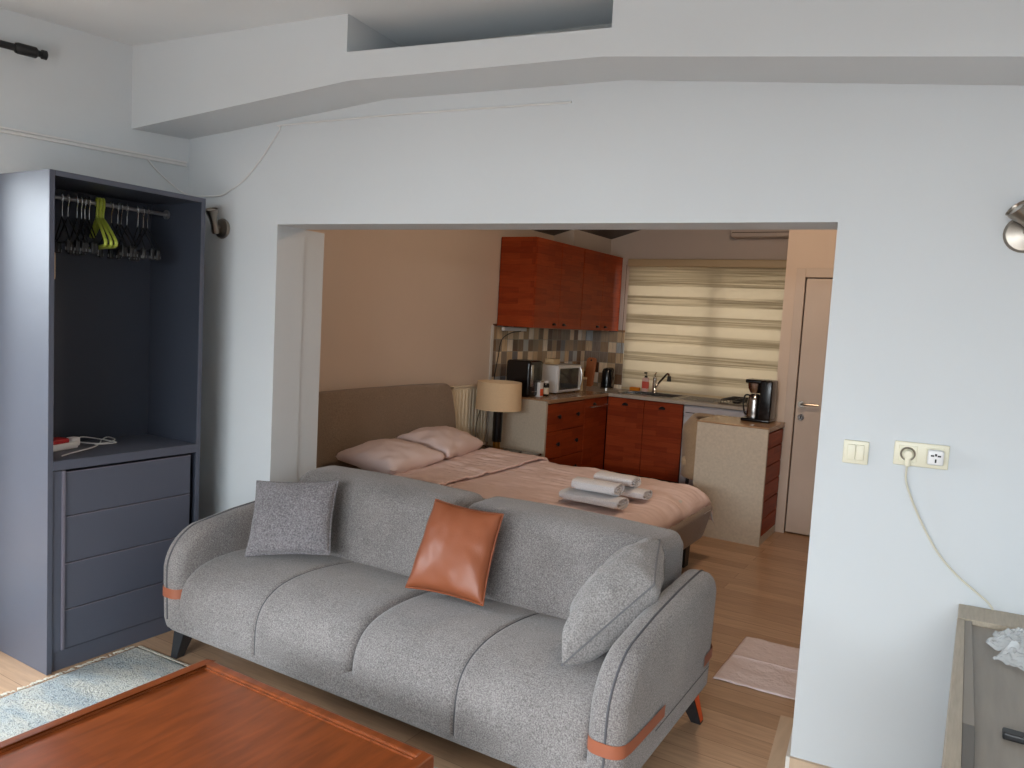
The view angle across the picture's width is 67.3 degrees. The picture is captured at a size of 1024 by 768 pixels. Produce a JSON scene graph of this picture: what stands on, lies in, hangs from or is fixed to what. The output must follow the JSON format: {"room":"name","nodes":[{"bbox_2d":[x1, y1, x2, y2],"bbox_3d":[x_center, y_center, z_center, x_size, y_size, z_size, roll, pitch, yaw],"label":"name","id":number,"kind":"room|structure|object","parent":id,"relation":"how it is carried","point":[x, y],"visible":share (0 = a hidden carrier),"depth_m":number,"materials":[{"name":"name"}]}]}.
{"room":"studio apartment","nodes":[
{"label":"studio apartment","id":0,"kind":"room"},
{"bbox_2d":[0,8,189,193],"bbox_3d":[-3.440,-0.208,2.402,0.200,2.835,6.002,8,6,42],"label":"wall","id":1,"kind":"structure","parent":0,"point":[82,92],"depth_m":3.60,"materials":[{"name":"paint"}]},
{"bbox_2d":[0,40,47,59],"bbox_3d":[-3.188,-1.436,2.281,0.094,0.048,3.218,8,6,42],"label":"curtain rod","id":2,"kind":"object","parent":1,"relation":"attached to","point":[19,48],"visible":1,"depth_m":3.37,"materials":[{"name":"black metal"}]},
{"bbox_2d":[0,126,186,166],"bbox_3d":[-2.673,-1.111,2.947,0.016,0.025,2.881,8,6,42],"label":"cable trunking","id":3,"kind":"object","parent":1,"relation":"attached to","point":[6,130],"visible":1,"depth_m":3.66,"materials":[{"name":"white plastic"}]},
{"bbox_2d":[0,0,612,46],"bbox_3d":[-0.938,-1.420,0.916,8.000,0.100,5.900,6,6,31],"label":"ceiling","id":4,"kind":"structure","parent":0,"point":[405,23],"depth_m":3.25,"materials":[{"name":"paint"}]},
{"bbox_2d":[0,469,809,767],"bbox_3d":[0.202,1.398,3.288,8.000,0.100,10.900,6,6,31],"label":"floor","id":5,"kind":"structure","parent":0,"point":[760,591],"depth_m":3.40,"materials":[{"name":"laminate"}]},
{"bbox_2d":[0,169,205,674],"bbox_3d":[-1.886,0.152,3.569,0.409,2.100,0.725,6,6,31],"label":"wardrobe","id":6,"kind":"object","parent":5,"relation":"on","point":[101,348],"depth_m":3.51,"materials":[{"name":"wood"}]},
{"bbox_2d":[55,192,70,252],"bbox_3d":[-1.978,-0.711,3.381,0.022,0.260,0.313,-1,6,-41],"label":"hanger","id":7,"kind":"object","parent":6,"relation":"hanging from","point":[67,241],"visible":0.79,"depth_m":3.36,"materials":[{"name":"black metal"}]},
{"bbox_2d":[57,194,80,252],"bbox_3d":[-1.965,-0.712,3.402,0.313,0.260,0.022,8,6,43],"label":"hanger","id":8,"kind":"object","parent":6,"relation":"hanging from","point":[76,242],"visible":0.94,"depth_m":3.38,"materials":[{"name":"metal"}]},
{"bbox_2d":[67,195,85,254],"bbox_3d":[-1.944,-0.714,3.437,0.022,0.260,0.313,-1,6,-41],"label":"hanger","id":9,"kind":"object","parent":6,"relation":"hanging from","point":[83,242],"visible":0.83,"depth_m":3.42,"materials":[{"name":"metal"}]},
{"bbox_2d":[74,196,88,254],"bbox_3d":[-1.934,-0.714,3.454,0.022,0.260,0.313,-1,6,-39],"label":"hanger","id":10,"kind":"object","parent":6,"relation":"hanging from","point":[81,220],"visible":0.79,"depth_m":3.43,"materials":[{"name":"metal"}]},
{"bbox_2d":[77,196,95,253],"bbox_3d":[-1.926,-0.715,3.466,0.022,0.260,0.313,-1,7,-44],"label":"hanger","id":11,"kind":"object","parent":6,"relation":"hanging from","point":[92,249],"visible":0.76,"depth_m":3.39,"materials":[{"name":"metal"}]},
{"bbox_2d":[80,197,98,255],"bbox_3d":[-1.916,-0.716,3.483,0.022,0.260,0.313,-1,6,-41],"label":"hanger","id":12,"kind":"object","parent":6,"relation":"hanging from","point":[96,250],"visible":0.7,"depth_m":3.46,"materials":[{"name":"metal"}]},
{"bbox_2d":[89,197,106,248],"bbox_3d":[-1.896,-0.736,3.513,0.014,0.233,0.405,-1,6,-39],"label":"clothes hanger","id":13,"kind":"object","parent":6,"relation":"hanging from","point":[96,220],"visible":0.84,"depth_m":3.49,"materials":[{"name":"plastic"}]},
{"bbox_2d":[93,197,112,248],"bbox_3d":[-1.889,-0.737,3.524,0.014,0.233,0.405,-1,6,-41],"label":"clothes hanger","id":14,"kind":"object","parent":6,"relation":"hanging from","point":[100,198],"visible":0.7,"depth_m":3.49,"materials":[{"name":"plastic"}]},
{"bbox_2d":[93,198,117,249],"bbox_3d":[-1.881,-0.738,3.536,0.014,0.233,0.405,-1,7,-44],"label":"clothes hanger","id":15,"kind":"object","parent":6,"relation":"hanging from","point":[115,245],"visible":0.68,"depth_m":3.49,"materials":[{"name":"plastic"}]},
{"bbox_2d":[97,201,126,257],"bbox_3d":[-1.861,-0.720,3.573,0.313,0.260,0.022,7,6,40],"label":"hanger","id":16,"kind":"object","parent":6,"relation":"hanging from","point":[122,247],"visible":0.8,"depth_m":3.54,"materials":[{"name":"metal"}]},
{"bbox_2d":[107,202,127,258],"bbox_3d":[-1.845,-0.721,3.599,0.022,0.260,0.313,-1,6,-41],"label":"hanger","id":17,"kind":"object","parent":6,"relation":"hanging from","point":[110,251],"visible":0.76,"depth_m":3.59,"materials":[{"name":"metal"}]},
{"bbox_2d":[109,202,134,258],"bbox_3d":[-1.837,-0.722,3.613,0.313,0.260,0.022,8,6,43],"label":"hanger","id":18,"kind":"object","parent":6,"relation":"hanging from","point":[130,248],"visible":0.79,"depth_m":3.54,"materials":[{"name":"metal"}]},
{"bbox_2d":[53,434,196,470],"bbox_3d":[-1.890,0.310,3.579,0.397,0.040,0.681,6,6,31],"label":"shelf","id":19,"kind":"object","parent":6,"relation":"attached to","point":[129,449],"depth_m":3.56,"materials":[{"name":"wood"}]},
{"bbox_2d":[116,203,136,258],"bbox_3d":[-1.822,-0.723,3.637,0.022,0.260,0.313,-1,6,-43],"label":"hanger","id":20,"kind":"object","parent":6,"relation":"hanging from","point":[135,246],"visible":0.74,"depth_m":3.63,"materials":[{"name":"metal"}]},
{"bbox_2d":[129,205,145,260],"bbox_3d":[-1.793,-0.726,3.684,0.022,0.260,0.313,-1,6,-39],"label":"hanger","id":21,"kind":"object","parent":6,"relation":"hanging from","point":[143,249],"visible":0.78,"depth_m":3.63,"materials":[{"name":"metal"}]},
{"bbox_2d":[133,206,154,260],"bbox_3d":[-1.779,-0.727,3.707,0.022,0.260,0.313,-1,7,-44],"label":"hanger","id":22,"kind":"object","parent":6,"relation":"hanging from","point":[151,256],"visible":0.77,"depth_m":3.65,"materials":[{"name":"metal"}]},
{"bbox_2d":[136,207,160,260],"bbox_3d":[-1.767,-0.728,3.726,0.313,0.260,0.022,8,6,43],"label":"hanger","id":23,"kind":"object","parent":6,"relation":"hanging from","point":[157,251],"visible":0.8,"depth_m":3.70,"materials":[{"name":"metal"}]},
{"bbox_2d":[0,645,437,767],"bbox_3d":[-1.164,1.353,2.215,2.374,0.012,1.820,6,5,29],"label":"rug","id":24,"kind":"object","parent":5,"relation":"on","point":[24,710],"visible":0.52,"depth_m":3.14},
{"bbox_2d":[0,659,433,767],"bbox_3d":[-0.944,1.188,1.821,0.954,0.408,1.234,6,6,31],"label":"coffee table","id":25,"kind":"object","parent":24,"relation":"on","point":[206,713],"visible":1,"depth_m":2.13,"materials":[{"name":"red wood"}]},
{"bbox_2d":[163,465,715,767],"bbox_3d":[-0.370,0.918,3.269,2.239,0.794,0.978,6,5,30],"label":"sofa","id":26,"kind":"object","parent":5,"relation":"on","point":[490,679],"visible":0.85,"depth_m":2.98,"materials":[{"name":"grey fabric"}]},
{"bbox_2d":[244,480,338,556],"bbox_3d":[-1.019,0.622,3.568,0.427,0.344,0.222,4,5,4],"label":"throw pillow","id":27,"kind":"object","parent":26,"relation":"on","point":[288,517],"visible":1,"depth_m":3.50,"materials":[{"name":"grey fabric"}]},
{"bbox_2d":[180,549,430,682],"bbox_3d":[-0.878,0.962,3.387,1.007,0.301,0.650,6,5,30],"label":"seat cushion","id":28,"kind":"object","parent":26,"relation":"on","point":[305,618],"depth_m":3.18,"materials":[{"name":"grey fabric"}]},
{"bbox_2d":[299,465,483,576],"bbox_3d":[-0.641,0.668,3.740,1.032,0.404,0.362,6,5,30],"label":"cushion","id":29,"kind":"object","parent":26,"relation":"on","point":[379,520],"depth_m":3.60,"materials":[{"name":"grey fabric"}]},
{"bbox_2d":[405,498,503,605],"bbox_3d":[-0.228,0.680,3.146,0.400,0.324,0.244,6,6,31],"label":"throw pillow","id":30,"kind":"object","parent":26,"relation":"on","point":[454,556],"visible":1,"depth_m":3.08,"materials":[{"name":"orange leather"}]},
{"bbox_2d":[352,592,607,767],"bbox_3d":[-0.030,1.051,2.885,0.964,0.301,0.650,6,5,30],"label":"seat cushion","id":31,"kind":"object","parent":26,"relation":"on","point":[490,679],"depth_m":2.67,"materials":[{"name":"grey fabric"}]},
{"bbox_2d":[469,496,681,619],"bbox_3d":[0.205,0.756,3.241,0.936,0.404,0.372,6,5,30],"label":"cushion","id":32,"kind":"object","parent":26,"relation":"on","point":[544,554],"depth_m":3.14,"materials":[{"name":"grey fabric"}]},
{"bbox_2d":[561,537,663,666],"bbox_3d":[0.358,0.768,2.782,0.537,0.358,0.299,1,5,-23],"label":"throw pillow","id":33,"kind":"object","parent":26,"relation":"on","point":[630,581],"visible":0.91,"depth_m":2.66,"materials":[{"name":"grey fabric"}]},
{"bbox_2d":[478,445,541,455],"bbox_3d":[-0.117,0.818,6.716,0.612,0.455,0.440,6,6,31],"label":"nightstand","id":34,"kind":"object","parent":5,"relation":"on","point":[482,446],"visible":0.18,"depth_m":6.76,"materials":[{"name":"brown wood"}]},
{"bbox_2d":[475,380,521,449],"bbox_3d":[-0.130,0.277,6.827,0.422,0.600,0.408,6,6,31],"label":"table lamp","id":35,"kind":"object","parent":34,"relation":"on","point":[497,396],"visible":0.91,"depth_m":6.66,"materials":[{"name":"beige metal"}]},
{"bbox_2d":[502,449,521,452],"bbox_3d":[-0.036,0.590,6.714,0.170,0.006,0.200,6,6,31],"label":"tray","id":36,"kind":"object","parent":34,"relation":"on","point":[510,450],"visible":0.44,"depth_m":6.75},
{"bbox_2d":[316,383,713,567],"bbox_3d":[0.011,0.640,5.316,2.382,1.052,1.669,6,6,31],"label":"bed","id":37,"kind":"object","parent":5,"relation":"on","point":[347,418],"visible":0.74,"depth_m":5.32,"materials":[{"name":"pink fabric"}]},
{"bbox_2d":[335,438,444,473],"bbox_3d":[-0.818,0.497,5.311,0.530,0.215,0.620,6,6,31],"label":"bed pillow","id":38,"kind":"object","parent":37,"relation":"on","point":[395,455],"visible":0.89,"depth_m":5.15,"materials":[{"name":"fabric"}]},
{"bbox_2d":[395,426,482,458],"bbox_3d":[-0.495,0.447,5.903,0.500,0.222,0.650,6,6,31],"label":"bed pillow","id":39,"kind":"object","parent":37,"relation":"on","point":[452,442],"visible":0.79,"depth_m":5.73,"materials":[{"name":"fabric"}]},
{"bbox_2d":[445,460,712,528],"bbox_3d":[0.268,0.786,5.151,1.723,0.273,1.585,6,6,31],"label":"duvet","id":40,"kind":"object","parent":37,"relation":"on","point":[671,505],"depth_m":5.06,"materials":[{"name":"fabric"}]},
{"bbox_2d":[559,487,628,509],"bbox_3d":[0.484,0.678,4.558,0.389,0.066,0.168,6,6,33],"label":"folded towel","id":41,"kind":"object","parent":37,"relation":"on","point":[594,498],"visible":0.99,"depth_m":4.50,"materials":[{"name":"white fabric"}]},
{"bbox_2d":[571,476,624,495],"bbox_3d":[0.507,0.607,4.563,0.288,0.071,0.150,6,5,30],"label":"folded towel","id":42,"kind":"object","parent":41,"relation":"on","point":[581,483],"visible":1,"depth_m":4.51,"materials":[{"name":"white fabric"}]},
{"bbox_2d":[621,486,651,499],"bbox_3d":[0.706,0.673,4.844,0.328,0.060,0.152,6,6,32],"label":"folded towel","id":43,"kind":"object","parent":37,"relation":"on","point":[640,493],"visible":0.43,"depth_m":4.75,"materials":[{"name":"white fabric"}]},
{"bbox_2d":[593,471,640,487],"bbox_3d":[0.666,0.602,4.864,0.268,0.064,0.148,6,6,32],"label":"folded towel","id":44,"kind":"object","parent":43,"relation":"on","point":[627,480],"visible":0.98,"depth_m":4.81,"materials":[{"name":"white fabric"}]},
{"bbox_2d":[487,399,584,466],"bbox_3d":[0.248,0.560,7.419,0.642,0.893,0.800,6,6,31],"label":"base cabinet","id":45,"kind":"object","parent":5,"relation":"on","point":[554,431],"visible":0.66,"depth_m":7.10,"materials":[{"name":"brown wood"}]},
{"bbox_2d":[522,391,608,403],"bbox_3d":[0.396,0.107,7.597,0.629,0.036,1.306,6,6,31],"label":"countertop","id":46,"kind":"structure","parent":45,"relation":"on","point":[552,398],"depth_m":7.43,"materials":[{"name":"grey stone"}]},
{"bbox_2d":[506,359,542,396],"bbox_3d":[0.119,-0.057,7.186,0.270,0.335,0.260,6,6,31],"label":"air fryer","id":47,"kind":"object","parent":46,"relation":"on","point":[527,372],"visible":0.73,"depth_m":7.07,"materials":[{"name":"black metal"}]},
{"bbox_2d":[535,380,543,396],"bbox_3d":[0.253,0.041,7.180,0.063,0.155,0.072,6,6,31],"label":"jar","id":48,"kind":"object","parent":46,"relation":"on","point":[540,383],"visible":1,"depth_m":7.15,"materials":[{"name":"white plastic"}]},
{"bbox_2d":[543,380,548,395],"bbox_3d":[0.314,0.041,7.283,0.078,0.145,0.077,6,6,31],"label":"jar","id":49,"kind":"object","parent":46,"relation":"on","point":[546,383],"visible":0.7,"depth_m":7.25,"materials":[{"name":"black glass"}]},
{"bbox_2d":[542,363,581,393],"bbox_3d":[0.479,-0.060,7.788,0.301,0.280,0.520,6,6,31],"label":"microwave","id":50,"kind":"object","parent":46,"relation":"on","point":[562,377],"visible":0.84,"depth_m":7.60,"materials":[{"name":"white plastic"}]},
{"bbox_2d":[545,358,559,364],"bbox_3d":[0.407,-0.228,7.718,0.100,0.056,0.140,6,6,31],"label":"box","id":51,"kind":"object","parent":50,"relation":"on","point":[553,361],"visible":1,"depth_m":7.67,"materials":[{"name":"brown wood"}]},
{"bbox_2d":[579,368,583,390],"bbox_3d":[0.660,-0.053,8.059,0.190,0.240,0.017,6,6,31],"label":"serving board","id":52,"kind":"object","parent":46,"relation":"on","point":[581,386],"visible":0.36,"depth_m":8.01,"materials":[{"name":"brown wood"}]},
{"bbox_2d":[581,396,608,468],"bbox_3d":[0.595,0.543,7.981,0.652,0.872,0.520,6,6,31],"label":"base cabinet","id":53,"kind":"object","parent":5,"relation":"on","point":[595,408],"visible":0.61,"depth_m":7.82,"materials":[{"name":"brown wood"}]},
{"bbox_2d":[603,396,683,482],"bbox_3d":[1.254,0.557,8.257,1.372,0.872,0.682,6,6,31],"label":"base cabinet","id":54,"kind":"object","parent":5,"relation":"on","point":[643,438],"visible":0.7,"depth_m":7.83,"materials":[{"name":"brown wood"}]},
{"bbox_2d":[586,386,746,410],"bbox_3d":[1.704,0.152,7.964,2.486,0.033,0.684,6,6,31],"label":"countertop","id":55,"kind":"structure","parent":54,"relation":"on","point":[613,392],"depth_m":7.75,"materials":[{"name":"grey stone"}]},
{"bbox_2d":[583,377,586,390],"bbox_3d":[0.747,-0.004,8.143,0.090,0.142,0.089,6,6,31],"label":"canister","id":56,"kind":"object","parent":55,"relation":"on","point":[584,378],"visible":0.48,"depth_m":8.11,"materials":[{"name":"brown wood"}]},
{"bbox_2d":[585,357,596,385],"bbox_3d":[0.887,-0.137,8.719,0.120,0.325,0.075,6,6,31],"label":"cutting board","id":57,"kind":"object","parent":55,"relation":"on","point":[591,362],"visible":0.88,"depth_m":8.71,"materials":[{"name":"brown wood"}]},
{"bbox_2d":[600,367,614,388],"bbox_3d":[1.079,-0.064,8.479,0.217,0.244,0.148,8,7,44],"label":"kettle","id":58,"kind":"object","parent":55,"relation":"on","point":[608,374],"visible":1,"depth_m":8.44,"materials":[{"name":"black metal"}]},
{"bbox_2d":[629,387,639,390],"bbox_3d":[1.355,0.054,8.478,0.110,0.038,0.060,6,6,31],"label":"sponge","id":59,"kind":"object","parent":55,"relation":"on","point":[630,388],"visible":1,"depth_m":8.45,"materials":[{"name":"orange"}]},
{"bbox_2d":[642,372,648,391],"bbox_3d":[1.459,-0.023,8.405,0.071,0.215,0.061,6,6,31],"label":"soap bottle","id":60,"kind":"object","parent":55,"relation":"on","point":[645,381],"visible":1,"depth_m":8.39,"materials":[{"name":"pink plastic"}]},
{"bbox_2d":[652,372,670,392],"bbox_3d":[1.589,-0.010,8.190,0.060,0.239,0.322,1,5,-21],"label":"faucet","id":61,"kind":"object","parent":55,"relation":"on","point":[655,384],"visible":1,"depth_m":8.28,"materials":[{"name":"silver metal"}]},
{"bbox_2d":[618,390,725,409],"bbox_3d":[1.652,0.202,7.987,1.020,0.158,0.420,6,6,31],"label":"sink","id":62,"kind":"object","parent":55,"relation":"in","point":[672,396],"visible":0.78,"depth_m":7.99,"materials":[{"name":"silver metal"}]},
{"bbox_2d":[618,390,685,409],"bbox_3d":[1.473,0.184,8.095,0.600,0.156,0.420,6,6,31],"label":"basin","id":63,"kind":"object","parent":62,"relation":"in","point":[672,396],"depth_m":8.22,"materials":[{"name":"silver metal"}]},
{"bbox_2d":[718,396,747,405],"bbox_3d":[2.377,0.182,7.553,0.580,0.050,0.480,6,6,31],"label":"gas hob","id":64,"kind":"object","parent":55,"relation":"in","point":[734,400],"visible":0.34,"depth_m":7.52,"materials":[{"name":"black metal"}]},
{"bbox_2d":[681,413,713,483],"bbox_3d":[1.778,0.707,6.882,0.532,0.860,0.579,7,6,36],"label":"dining chair","id":65,"kind":"object","parent":5,"relation":"on","point":[689,431],"visible":0.39,"depth_m":6.75,"materials":[{"name":"beige fabric"}]},
{"bbox_2d":[679,405,745,485],"bbox_3d":[2.087,0.652,7.727,0.600,0.862,0.606,6,6,31],"label":"dishwasher","id":66,"kind":"object","parent":5,"relation":"on","point":[689,410],"visible":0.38,"depth_m":7.51,"materials":[{"name":"silver metal"}]},
{"bbox_2d":[693,415,784,546],"bbox_3d":[1.798,0.745,6.147,0.557,0.905,0.548,6,6,31],"label":"kitchen island","id":67,"kind":"object","parent":5,"relation":"on","point":[737,463],"visible":0.94,"depth_m":5.91,"materials":[{"name":"beige wood"}]},
{"bbox_2d":[696,415,784,432],"bbox_3d":[1.822,0.314,6.112,0.557,0.037,0.548,6,6,31],"label":"island countertop","id":68,"kind":"structure","parent":67,"relation":"on","point":[716,419],"depth_m":6.01,"materials":[{"name":"beige stone"}]},
{"bbox_2d":[740,378,777,423],"bbox_3d":[1.978,0.132,6.153,0.234,0.335,0.200,6,6,31],"label":"coffee maker","id":69,"kind":"object","parent":68,"relation":"on","point":[761,408],"visible":1,"depth_m":6.08,"materials":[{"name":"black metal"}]},
{"bbox_2d":[713,636,799,699],"bbox_3d":[1.358,1.371,3.670,0.650,0.016,0.601,6,5,28],"label":"floor mat","id":70,"kind":"object","parent":5,"relation":"on","point":[758,664],"visible":0.55,"depth_m":3.68,"materials":[{"name":"pink fabric"}]},
{"bbox_2d":[941,604,1023,767],"bbox_3d":[1.397,1.171,1.743,0.770,0.738,1.732,6,6,31],"label":"table","id":71,"kind":"object","parent":5,"relation":"on","point":[985,719],"visible":1,"depth_m":1.92,"materials":[{"name":"grey wood"}]},
{"bbox_2d":[985,627,1023,670],"bbox_3d":[1.515,0.746,2.213,0.257,0.068,0.424,6,6,31],"label":"plastic bag","id":72,"kind":"object","parent":71,"relation":"on","point":[1010,641],"visible":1,"depth_m":2.18,"materials":[{"name":"white plastic"}]},
{"bbox_2d":[308,230,553,444],"bbox_3d":[-0.488,-0.255,6.886,0.200,2.520,5.350,6,6,31],"label":"wall","id":73,"kind":"structure","parent":0,"point":[400,307],"depth_m":6.09,"materials":[{"name":"paint"}]},
{"bbox_2d":[450,384,486,444],"bbox_3d":[-0.406,0.509,6.890,0.075,1.008,0.570,6,6,31],"label":"radiator","id":74,"kind":"object","parent":73,"relation":"attached to","point":[464,396],"visible":0.42,"depth_m":6.83,"materials":[{"name":"beige metal"}]},
{"bbox_2d":[450,384,476,387],"bbox_3d":[-0.367,0.015,6.842,0.050,0.013,0.570,6,6,31],"label":"grille","id":75,"kind":"object","parent":74,"relation":"attached to","point":[473,385],"depth_m":6.76,"materials":[{"name":"beige metal"}]},
{"bbox_2d":[485,325,493,441],"bbox_3d":[-0.208,0.000,7.184,0.014,1.095,0.030,6,6,31],"label":"trim","id":76,"kind":"structure","parent":73,"relation":"attached to","point":[492,326],"depth_m":7.17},
{"bbox_2d":[497,237,584,329],"bbox_3d":[0.307,-0.957,7.465,0.410,0.820,0.964,6,6,31],"label":"upper cabinet","id":77,"kind":"object","parent":73,"relation":"attached to","point":[541,279],"visible":1,"depth_m":7.13,"materials":[{"name":"brown wood"}]},
{"bbox_2d":[494,327,526,378],"bbox_3d":[-0.008,-0.250,7.363,0.060,0.586,0.477,7,6,35],"label":"light","id":78,"kind":"object","parent":77,"relation":"attached to","point":[516,329],"visible":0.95,"depth_m":7.26,"materials":[{"name":"white plastic"}]},
{"bbox_2d":[491,324,624,388],"bbox_3d":[0.527,-0.253,7.907,0.475,0.660,1.990,6,6,31],"label":"backsplash","id":79,"kind":"structure","parent":73,"relation":"attached to","point":[571,346],"depth_m":8.37,"materials":[{"name":"tile"}]},
{"bbox_2d":[580,249,622,330],"bbox_3d":[0.812,-0.997,8.290,0.410,0.820,0.960,6,6,31],"label":"upper cabinet","id":80,"kind":"object","parent":73,"relation":"attached to","point":[602,272],"visible":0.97,"depth_m":8.15,"materials":[{"name":"brown wood"}]},
{"bbox_2d":[554,230,610,253],"bbox_3d":[0.773,-1.523,8.323,0.235,0.188,0.920,6,6,31],"label":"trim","id":81,"kind":"structure","parent":80,"relation":"on","point":[578,238],"depth_m":8.10,"materials":[{"name":"paint"}]},
{"bbox_2d":[469,23,611,40],"bbox_3d":[0.031,-1.453,3.368,1.164,0.230,0.057,5,5,25],"label":"wall","id":82,"kind":"structure","parent":0,"point":[610,24],"depth_m":3.23,"materials":[{"name":"grey paint"}]},
{"bbox_2d":[131,0,1023,138],"bbox_3d":[0.929,-1.120,2.720,6.700,0.685,0.478,5,5,25],"label":"ceiling beam","id":83,"kind":"structure","parent":0,"point":[211,84],"depth_m":2.81,"materials":[{"name":"paint"}]},
{"bbox_2d":[534,230,638,238],"bbox_3d":[2.282,-2.115,5.130,6.595,1.992,5.300,6,6,31],"label":"ceiling","id":84,"kind":"structure","parent":0,"point":[610,234],"depth_m":8.27,"materials":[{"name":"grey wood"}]},
{"bbox_2d":[188,80,1023,767],"bbox_3d":[0.954,0.124,3.021,6.700,2.562,0.360,5,5,25],"label":"wall","id":85,"kind":"structure","parent":0,"point":[917,184],"depth_m":2.75,"materials":[{"name":"paint"}]},
{"bbox_2d":[206,207,229,238],"bbox_3d":[-1.506,-0.817,3.889,0.104,0.152,0.115,5,5,25],"label":"wall lamp","id":86,"kind":"object","parent":85,"relation":"attached to","point":[221,227],"visible":0.96,"depth_m":3.89,"materials":[{"name":"silver metal"}]},
{"bbox_2d":[147,101,571,196],"bbox_3d":[-0.766,-1.060,3.565,2.195,0.351,0.196,5,5,20],"label":"cable","id":87,"kind":"object","parent":85,"relation":"attached to","point":[564,102],"visible":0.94,"depth_m":3.55,"materials":[{"name":"white plastic"}]},
{"bbox_2d":[767,715,793,767],"bbox_3d":[1.063,1.415,3.029,0.061,0.004,0.460,5,5,25],"label":"trim","id":88,"kind":"structure","parent":85,"relation":"attached to","point":[777,757],"depth_m":3.02,"materials":[{"name":"brown wood"}]},
{"bbox_2d":[785,727,792,767],"bbox_3d":[1.099,1.394,3.014,0.014,0.052,0.374,5,5,25],"label":"baseboard opening","id":89,"kind":"structure","parent":85,"relation":"attached to","point":[787,760],"depth_m":2.86,"materials":[{"name":"white"}]},
{"bbox_2d":[789,756,831,767],"bbox_3d":[2.377,1.533,2.206,3.000,0.050,0.014,5,5,25],"label":"baseboard","id":90,"kind":"structure","parent":85,"relation":"attached to","point":[794,762],"depth_m":2.82,"materials":[{"name":"beige wood"}]},
{"bbox_2d":[842,439,869,464],"bbox_3d":[1.206,0.239,2.698,0.082,0.082,0.015,5,5,25],"label":"light switch","id":91,"kind":"object","parent":85,"relation":"attached to","point":[855,452],"visible":1,"depth_m":2.69,"materials":[{"name":"beige plastic"}]},
{"bbox_2d":[893,440,949,469],"bbox_3d":[1.388,0.242,2.610,0.166,0.082,0.015,5,5,25],"label":"wall socket","id":92,"kind":"object","parent":85,"relation":"attached to","point":[920,450],"visible":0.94,"depth_m":2.61,"materials":[{"name":"beige plastic"}]},
{"bbox_2d":[927,449,943,465],"bbox_3d":[1.417,0.246,2.573,0.048,0.050,0.032,5,5,25],"label":"adapter","id":93,"kind":"object","parent":92,"relation":"attached to","point":[934,457],"visible":1,"depth_m":2.56,"materials":[{"name":"white plastic"}]},
{"bbox_2d":[902,449,993,609],"bbox_3d":[1.464,0.503,2.568,0.335,0.542,0.032,5,5,24],"label":"power cord","id":94,"kind":"object","parent":85,"relation":"attached to","point":[907,454],"visible":0.98,"depth_m":2.60,"materials":[{"name":"beige plastic"}]},
{"bbox_2d":[1003,200,1023,252],"bbox_3d":[1.612,-0.494,2.407,0.126,0.156,0.113,5,5,25],"label":"wall lamp","id":95,"kind":"object","parent":85,"relation":"attached to","point":[1013,233],"visible":1,"depth_m":2.45,"materials":[{"name":"silver metal"}]},
{"bbox_2d":[610,230,788,412],"bbox_3d":[3.500,-0.972,7.339,6.395,4.317,0.200,6,6,31],"label":"wall","id":96,"kind":"structure","parent":0,"point":[641,244],"depth_m":8.21,"materials":[{"name":"paint"}]},
{"bbox_2d":[620,259,786,398],"bbox_3d":[2.052,-0.579,8.064,1.899,1.437,0.085,6,6,31],"label":"roller blind","id":97,"kind":"object","parent":96,"relation":"attached to","point":[712,325],"visible":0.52,"depth_m":8.09,"materials":[{"name":"beige fabric"}]},
{"bbox_2d":[730,230,788,238],"bbox_3d":[2.601,-1.520,7.624,0.820,0.140,0.205,6,6,31],"label":"wall box","id":98,"kind":"object","parent":96,"relation":"attached to","point":[737,234],"visible":0.26,"depth_m":7.63,"materials":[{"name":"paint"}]},
{"bbox_2d":[775,230,836,492],"bbox_3d":[4.143,-0.794,5.918,3.600,4.268,1.565,6,6,31],"label":"wall","id":99,"kind":"structure","parent":0,"point":[806,248],"depth_m":6.15,"materials":[{"name":"paint"}]},
{"bbox_2d":[775,268,833,535],"bbox_3d":[2.652,0.182,6.016,0.965,2.143,0.185,6,6,31],"label":"door","id":100,"kind":"structure","parent":99,"relation":"in","point":[813,286],"depth_m":6.16,"materials":[{"name":"beige wood"}]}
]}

